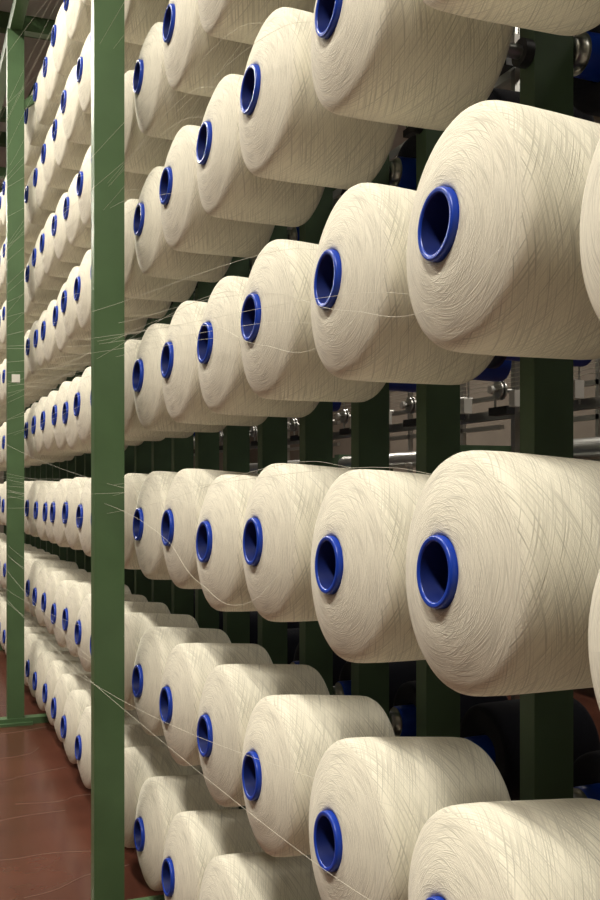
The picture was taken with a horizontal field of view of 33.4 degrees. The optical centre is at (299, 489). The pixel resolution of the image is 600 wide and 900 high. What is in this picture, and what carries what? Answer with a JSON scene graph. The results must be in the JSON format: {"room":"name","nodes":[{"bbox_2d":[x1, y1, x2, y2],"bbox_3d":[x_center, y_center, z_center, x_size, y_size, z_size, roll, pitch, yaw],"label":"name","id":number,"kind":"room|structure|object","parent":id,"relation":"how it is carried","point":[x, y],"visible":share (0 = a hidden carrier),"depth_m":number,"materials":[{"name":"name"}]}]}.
{"room":"textile factory","nodes":[
{"label":"textile factory","id":0,"kind":"room"},
{"bbox_2d":[0,424,222,532],"bbox_3d":[-5.328,-1.270,17.302,9.400,4.600,0.100,0,0,-22],"label":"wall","id":1,"kind":"structure","parent":0,"point":[220,443],"depth_m":18.58,"materials":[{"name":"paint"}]},
{"bbox_2d":[0,0,510,186],"bbox_3d":[-1.544,-3.620,7.723,9.600,0.100,20.900,0,0,-22],"label":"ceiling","id":2,"kind":"structure","parent":0,"point":[33,47],"depth_m":8.14,"materials":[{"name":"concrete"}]},
{"bbox_2d":[0,131,336,191],"bbox_3d":[-2.518,-3.172,10.187,9.246,0.795,0.100,0,0,-22],"label":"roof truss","id":3,"kind":"object","parent":2,"relation":"attached to","point":[3,134],"visible":0.02,"depth_m":9.96,"materials":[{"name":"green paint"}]},
{"bbox_2d":[0,11,406,127],"bbox_3d":[-1.563,-3.172,7.769,9.246,0.795,0.100,0,0,-22],"label":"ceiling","id":4,"kind":"structure","parent":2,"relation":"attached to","point":[4,16],"depth_m":7.47,"materials":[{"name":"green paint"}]},
{"bbox_2d":[0,650,599,899],"bbox_3d":[-1.544,1.080,7.723,9.600,0.100,20.900,0,0,-22],"label":"floor","id":5,"kind":"structure","parent":0,"point":[67,831],"depth_m":3.13,"materials":[{"name":"red tile"}]},
{"bbox_2d":[0,705,126,897],"bbox_3d":[-1.300,1.029,3.375,1.258,0.001,2.702,0,0,-22],"label":"thread","id":6,"kind":"object","parent":5,"relation":"on","point":[1,705],"visible":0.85,"depth_m":3.18,"materials":[{"name":"beige fabric"}]},
{"bbox_2d":[0,0,572,899],"bbox_3d":[-1.200,-0.525,4.957,1.305,3.110,9.122,0,0,-22],"label":"frame","id":7,"kind":"object","parent":5,"relation":"on","point":[544,60],"visible":0.28,"depth_m":2.38,"materials":[{"name":"green paint"}]},
{"bbox_2d":[90,33,142,74],"bbox_3d":[-0.484,-1.332,2.978,0.266,0.260,0.260,3,7,-23],"label":"cone","id":8,"kind":"object","parent":7,"relation":"attached to","point":[133,54],"depth_m":2.87,"materials":[{"name":"beige fabric"}]},
{"bbox_2d":[90,394,164,440],"bbox_3d":[-0.484,-0.271,2.976,0.266,0.253,0.253,3,9,-23],"label":"cone","id":9,"kind":"object","parent":7,"relation":"attached to","point":[126,438],"depth_m":2.95,"materials":[{"name":"beige fabric"}]},
{"bbox_2d":[90,269,170,317],"bbox_3d":[-0.484,-0.642,2.978,0.266,0.257,0.257,2,6,-24],"label":"cone","id":10,"kind":"object","parent":7,"relation":"attached to","point":[134,307],"depth_m":2.93,"materials":[{"name":"beige fabric"}]},
{"bbox_2d":[90,601,170,653],"bbox_3d":[-0.485,0.457,2.975,0.266,0.253,0.253,2,26,-23],"label":"cone","id":11,"kind":"object","parent":7,"relation":"attached to","point":[129,607],"depth_m":2.94,"materials":[{"name":"beige fabric"}]},
{"bbox_2d":[124,171,147,202],"bbox_3d":[-0.483,-0.980,2.978,0.266,0.258,0.258,3,5,-23],"label":"cone","id":12,"kind":"object","parent":7,"relation":"attached to","point":[137,181],"depth_m":2.89,"materials":[{"name":"beige fabric"}]},
{"bbox_2d":[124,473,147,568],"bbox_3d":[-0.376,0.084,2.711,0.268,0.258,0.258,0,0,-25],"label":"cone","id":13,"kind":"object","parent":7,"relation":"attached to","point":[130,499],"visible":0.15,"depth_m":2.59,"materials":[{"name":"beige fabric"}]},
{"bbox_2d":[124,724,166,747],"bbox_3d":[-0.481,0.827,2.980,0.266,0.257,0.257,2,-24,-23],"label":"cone","id":14,"kind":"object","parent":7,"relation":"attached to","point":[134,734],"depth_m":2.92,"materials":[{"name":"beige fabric"}]},
{"bbox_2d":[124,0,169,44],"bbox_3d":[-0.378,-1.336,2.706,0.269,0.260,0.259,0,0,-25],"label":"cone","id":15,"kind":"object","parent":7,"relation":"attached to","point":[155,10],"visible":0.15,"depth_m":2.61,"materials":[{"name":"beige fabric"}]},
{"bbox_2d":[124,70,172,174],"bbox_3d":[-0.380,-0.985,2.710,0.269,0.257,0.258,0,0,-25],"label":"cone","id":16,"kind":"object","parent":7,"relation":"attached to","point":[133,136],"visible":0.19,"depth_m":2.60,"materials":[{"name":"beige fabric"}]},
{"bbox_2d":[133,471,177,579],"bbox_3d":[-0.268,0.086,2.432,0.269,0.262,0.261,0,0,-25],"label":"cone","id":17,"kind":"object","parent":7,"relation":"attached to","point":[148,543],"visible":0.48,"depth_m":2.33,"materials":[{"name":"beige fabric"}]},
{"bbox_2d":[124,339,193,437],"bbox_3d":[-0.376,-0.272,2.711,0.268,0.260,0.259,0,0,-25],"label":"cone","id":18,"kind":"object","parent":7,"relation":"attached to","point":[133,427],"visible":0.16,"depth_m":2.60,"materials":[{"name":"beige fabric"}]},
{"bbox_2d":[124,199,197,301],"bbox_3d":[-0.378,-0.644,2.709,0.269,0.259,0.258,0,0,-25],"label":"cone","id":19,"kind":"object","parent":7,"relation":"attached to","point":[136,283],"visible":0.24,"depth_m":2.62,"materials":[{"name":"beige fabric"}]},
{"bbox_2d":[124,613,198,709],"bbox_3d":[-0.378,0.458,2.705,0.268,0.258,0.257,0,0,-24],"label":"cone","id":20,"kind":"object","parent":7,"relation":"attached to","point":[142,621],"visible":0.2,"depth_m":2.61,"materials":[{"name":"beige fabric"}]},
{"bbox_2d":[124,746,201,847],"bbox_3d":[-0.377,0.822,2.710,0.269,0.259,0.259,0,0,-25],"label":"cone","id":21,"kind":"object","parent":7,"relation":"attached to","point":[142,763],"visible":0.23,"depth_m":2.61,"materials":[{"name":"beige fabric"}]},
{"bbox_2d":[133,22,210,139],"bbox_3d":[-0.268,-0.982,2.433,0.269,0.258,0.257,0,0,-25],"label":"cone","id":22,"kind":"object","parent":7,"relation":"attached to","point":[149,71],"visible":0.54,"depth_m":2.34,"materials":[{"name":"beige fabric"}]},
{"bbox_2d":[132,323,226,432],"bbox_3d":[-0.269,-0.270,2.434,0.268,0.257,0.257,0,0,-24],"label":"cone","id":23,"kind":"object","parent":7,"relation":"attached to","point":[150,405],"visible":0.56,"depth_m":2.35,"materials":[{"name":"beige fabric"}]},
{"bbox_2d":[132,627,230,735],"bbox_3d":[-0.271,0.459,2.434,0.269,0.260,0.258,0,0,-26],"label":"cone","id":24,"kind":"object","parent":7,"relation":"attached to","point":[150,660],"visible":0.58,"depth_m":2.35,"materials":[{"name":"beige fabric"}]},
{"bbox_2d":[133,166,231,281],"bbox_3d":[-0.267,-0.642,2.436,0.269,0.259,0.258,0,0,-25],"label":"cone","id":25,"kind":"object","parent":7,"relation":"attached to","point":[155,258],"visible":0.56,"depth_m":2.36,"materials":[{"name":"beige fabric"}]},
{"bbox_2d":[134,774,238,890],"bbox_3d":[-0.267,0.824,2.437,0.269,0.261,0.261,0,0,-26],"label":"cone","id":26,"kind":"object","parent":7,"relation":"attached to","point":[161,798],"visible":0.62,"depth_m":2.35,"materials":[{"name":"beige fabric"}]},
{"bbox_2d":[162,0,252,96],"bbox_3d":[-0.160,-0.984,2.167,0.269,0.259,0.258,0,0,-25],"label":"cone","id":27,"kind":"object","parent":7,"relation":"attached to","point":[182,26],"visible":0.59,"depth_m":2.07,"materials":[{"name":"beige fabric"}]},
{"bbox_2d":[161,468,258,588],"bbox_3d":[-0.163,0.083,2.166,0.269,0.257,0.258,0,0,-25],"label":"cone","id":28,"kind":"object","parent":7,"relation":"attached to","point":[179,523],"visible":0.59,"depth_m":2.07,"materials":[{"name":"beige fabric"}]},
{"bbox_2d":[161,809,263,899],"bbox_3d":[-0.162,0.823,2.167,0.269,0.263,0.261,0,0,-25],"label":"cone","id":29,"kind":"object","parent":7,"relation":"attached to","point":[193,838],"visible":0.62,"depth_m":2.08,"materials":[{"name":"beige fabric"}]},
{"bbox_2d":[161,301,266,425],"bbox_3d":[-0.164,-0.271,2.168,0.269,0.262,0.261,0,0,-25],"label":"cone","id":30,"kind":"object","parent":7,"relation":"attached to","point":[183,397],"visible":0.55,"depth_m":2.08,"materials":[{"name":"beige fabric"}]},
{"bbox_2d":[159,643,272,765],"bbox_3d":[-0.167,0.457,2.171,0.268,0.257,0.258,0,0,-25],"label":"cone","id":31,"kind":"object","parent":7,"relation":"attached to","point":[187,668],"visible":0.58,"depth_m":2.08,"materials":[{"name":"beige fabric"}]},
{"bbox_2d":[159,125,274,257],"bbox_3d":[-0.167,-0.642,2.171,0.268,0.261,0.261,0,0,-26],"label":"cone","id":32,"kind":"object","parent":7,"relation":"attached to","point":[187,227],"visible":0.62,"depth_m":2.09,"materials":[{"name":"beige fabric"}]},
{"bbox_2d":[196,474,257,611],"bbox_3d":[-0.061,0.100,1.908,0.269,0.259,0.257,0,0,-25],"label":"cone","id":33,"kind":"object","parent":7,"relation":"attached to","point":[219,557],"visible":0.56,"depth_m":1.81,"materials":[{"name":"beige fabric"}]},
{"bbox_2d":[0,0,496,899],"bbox_3d":[-1.272,-0.559,4.266,0.336,2.141,7.234,0,0,-22],"label":"strands","id":34,"kind":"object","parent":7,"relation":"attached to","point":[58,0],"visible":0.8,"depth_m":2.07,"materials":[{"name":"beige fabric"}]},
{"bbox_2d":[198,0,315,44],"bbox_3d":[-0.059,-0.984,1.903,0.269,0.259,0.258,0,0,-23],"label":"cone","id":35,"kind":"object","parent":7,"relation":"attached to","point":[236,14],"visible":0.56,"depth_m":1.84,"materials":[{"name":"beige fabric"}]},
{"bbox_2d":[197,276,318,417],"bbox_3d":[-0.060,-0.270,1.911,0.269,0.260,0.258,0,0,-25],"label":"cone","id":36,"kind":"object","parent":7,"relation":"attached to","point":[225,387],"visible":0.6,"depth_m":1.82,"materials":[{"name":"beige fabric"}]},
{"bbox_2d":[199,851,320,899],"bbox_3d":[-0.058,0.819,1.907,0.268,0.257,0.258,0,0,-25],"label":"cone","id":37,"kind":"object","parent":7,"relation":"attached to","point":[261,875],"visible":0.77,"depth_m":1.84,"materials":[{"name":"beige fabric"}]},
{"bbox_2d":[196,74,324,226],"bbox_3d":[-0.061,-0.641,1.908,0.269,0.260,0.258,0,0,-24],"label":"cone","id":38,"kind":"object","parent":7,"relation":"attached to","point":[229,190],"visible":0.65,"depth_m":1.83,"materials":[{"name":"beige fabric"}]},
{"bbox_2d":[197,664,329,806],"bbox_3d":[-0.060,0.459,1.910,0.269,0.261,0.261,0,0,-24],"label":"cone","id":39,"kind":"object","parent":7,"relation":"attached to","point":[230,694],"visible":0.62,"depth_m":1.82,"materials":[{"name":"beige fabric"}]},
{"bbox_2d":[242,463,355,621],"bbox_3d":[0.042,0.085,1.652,0.268,0.257,0.257,0,0,-23],"label":"cone","id":40,"kind":"object","parent":7,"relation":"attached to","point":[282,511],"visible":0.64,"depth_m":1.55,"materials":[{"name":"beige fabric"}]},
{"bbox_2d":[240,239,385,401],"bbox_3d":[0.038,-0.275,1.656,0.268,0.257,0.258,0,0,-25],"label":"cone","id":41,"kind":"object","parent":7,"relation":"attached to","point":[272,373],"visible":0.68,"depth_m":1.56,"materials":[{"name":"beige fabric"}]},
{"bbox_2d":[242,694,394,856],"bbox_3d":[0.042,0.462,1.650,0.269,0.255,0.254,0,0,-19],"label":"cone","id":42,"kind":"object","parent":7,"relation":"attached to","point":[293,732],"visible":0.65,"depth_m":1.56,"materials":[{"name":"beige fabric"}]},
{"bbox_2d":[239,7,397,189],"bbox_3d":[0.037,-0.639,1.655,0.269,0.262,0.261,0,0,-25],"label":"cone","id":43,"kind":"object","parent":7,"relation":"attached to","point":[286,134],"visible":0.74,"depth_m":1.56,"materials":[{"name":"beige fabric"}]},
{"bbox_2d":[311,469,430,662],"bbox_3d":[0.156,0.101,1.363,0.268,0.258,0.257,0,0,-23],"label":"cone","id":44,"kind":"object","parent":7,"relation":"attached to","point":[362,526],"visible":0.59,"depth_m":1.26,"materials":[{"name":"beige fabric"}]},
{"bbox_2d":[194,24,599,800],"bbox_3d":[-0.437,-0.430,3.909,0.266,2.700,6.592,0,0,-22],"label":"cones","id":45,"kind":"object","parent":7,"relation":"attached to","point":[492,723],"visible":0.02,"depth_m":1.76,"materials":[{"name":"blue plastic"}]},
{"bbox_2d":[311,183,493,384],"bbox_3d":[0.156,-0.274,1.354,0.269,0.258,0.258,0,0,-19],"label":"cone","id":46,"kind":"object","parent":7,"relation":"attached to","point":[362,249],"visible":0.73,"depth_m":1.26,"materials":[{"name":"beige fabric"}]},
{"bbox_2d":[309,737,510,899],"bbox_3d":[0.154,0.463,1.358,0.269,0.263,0.261,0,0,-24],"label":"cone","id":47,"kind":"object","parent":7,"relation":"attached to","point":[366,843],"visible":0.73,"depth_m":1.27,"materials":[{"name":"beige fabric"}]},
{"bbox_2d":[311,0,513,130],"bbox_3d":[0.156,-0.632,1.362,0.268,0.257,0.257,0,0,-23],"label":"cone","id":48,"kind":"object","parent":7,"relation":"attached to","point":[412,63],"visible":0.94,"depth_m":1.28,"materials":[{"name":"beige fabric"}]},
{"bbox_2d":[406,450,599,696],"bbox_3d":[0.263,0.087,1.082,0.268,0.258,0.258,0,0,-18],"label":"cone","id":49,"kind":"object","parent":7,"relation":"attached to","point":[503,550],"visible":0.99,"depth_m":0.98,"materials":[{"name":"beige fabric"}]},
{"bbox_2d":[406,100,599,359],"bbox_3d":[0.264,-0.275,1.085,0.269,0.259,0.259,0,0,-18],"label":"cone","id":50,"kind":"object","parent":7,"relation":"attached to","point":[507,178],"visible":0.97,"depth_m":0.99,"materials":[{"name":"beige fabric"}]},
{"bbox_2d":[408,798,599,899],"bbox_3d":[0.266,0.466,1.084,0.268,0.257,0.258,0,0,-18],"label":"cone","id":51,"kind":"object","parent":7,"relation":"attached to","point":[544,849],"visible":1,"depth_m":1.02,"materials":[{"name":"beige fabric"}]},
{"bbox_2d":[423,0,599,35],"bbox_3d":[0.265,-0.644,1.089,0.269,0.255,0.254,0,0,-19],"label":"cone","id":52,"kind":"object","parent":7,"relation":"attached to","point":[557,17],"visible":1,"depth_m":1.09,"materials":[{"name":"beige fabric"}]},
{"bbox_2d":[580,138,599,319],"bbox_3d":[0.381,-0.223,0.782,0.269,0.259,0.259,0,0,-18],"label":"cone","id":53,"kind":"object","parent":7,"relation":"attached to","point":[590,209],"visible":1,"depth_m":0.83,"materials":[{"name":"beige fabric"}]},
{"bbox_2d":[588,569,599,709],"bbox_3d":[0.387,0.123,0.781,0.269,0.254,0.254,0,0,-18],"label":"cone","id":54,"kind":"object","parent":7,"relation":"attached to","point":[594,617],"visible":1,"depth_m":0.84,"materials":[{"name":"beige fabric"}]},
{"bbox_2d":[250,418,339,473],"bbox_3d":[-0.353,0.080,10.088,1.145,1.900,2.325,0,0,-22],"label":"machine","id":55,"kind":"object","parent":5,"relation":"on","point":[253,466],"visible":0.02,"depth_m":10.28,"materials":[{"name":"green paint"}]},
{"bbox_2d":[194,27,599,699],"bbox_3d":[-0.369,-0.490,5.571,0.154,3.040,10.435,0,0,-22],"label":"machine parts","id":56,"kind":"object","parent":5,"relation":"on","point":[509,73],"visible":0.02,"depth_m":3.16,"materials":[{"name":"green paint"}]},
{"bbox_2d":[291,383,510,472],"bbox_3d":[0.639,0.080,7.577,1.145,1.900,2.325,0,0,-22],"label":"machine","id":57,"kind":"object","parent":5,"relation":"on","point":[397,459],"visible":0.06,"depth_m":7.14,"materials":[{"name":"grey paint"}]},
{"bbox_2d":[573,358,599,460],"bbox_3d":[1.631,0.080,5.066,1.145,1.900,2.325,0,0,-22],"label":"machine","id":58,"kind":"object","parent":5,"relation":"on","point":[583,448],"visible":0.02,"depth_m":5.38,"materials":[{"name":"grey paint"}]},
{"bbox_2d":[250,116,599,472],"bbox_3d":[2.780,-1.270,9.431,0.100,4.600,20.500,0,0,-22],"label":"wall","id":59,"kind":"structure","parent":0,"point":[583,429],"depth_m":11.25,"materials":[{"name":"paint"}]}
]}

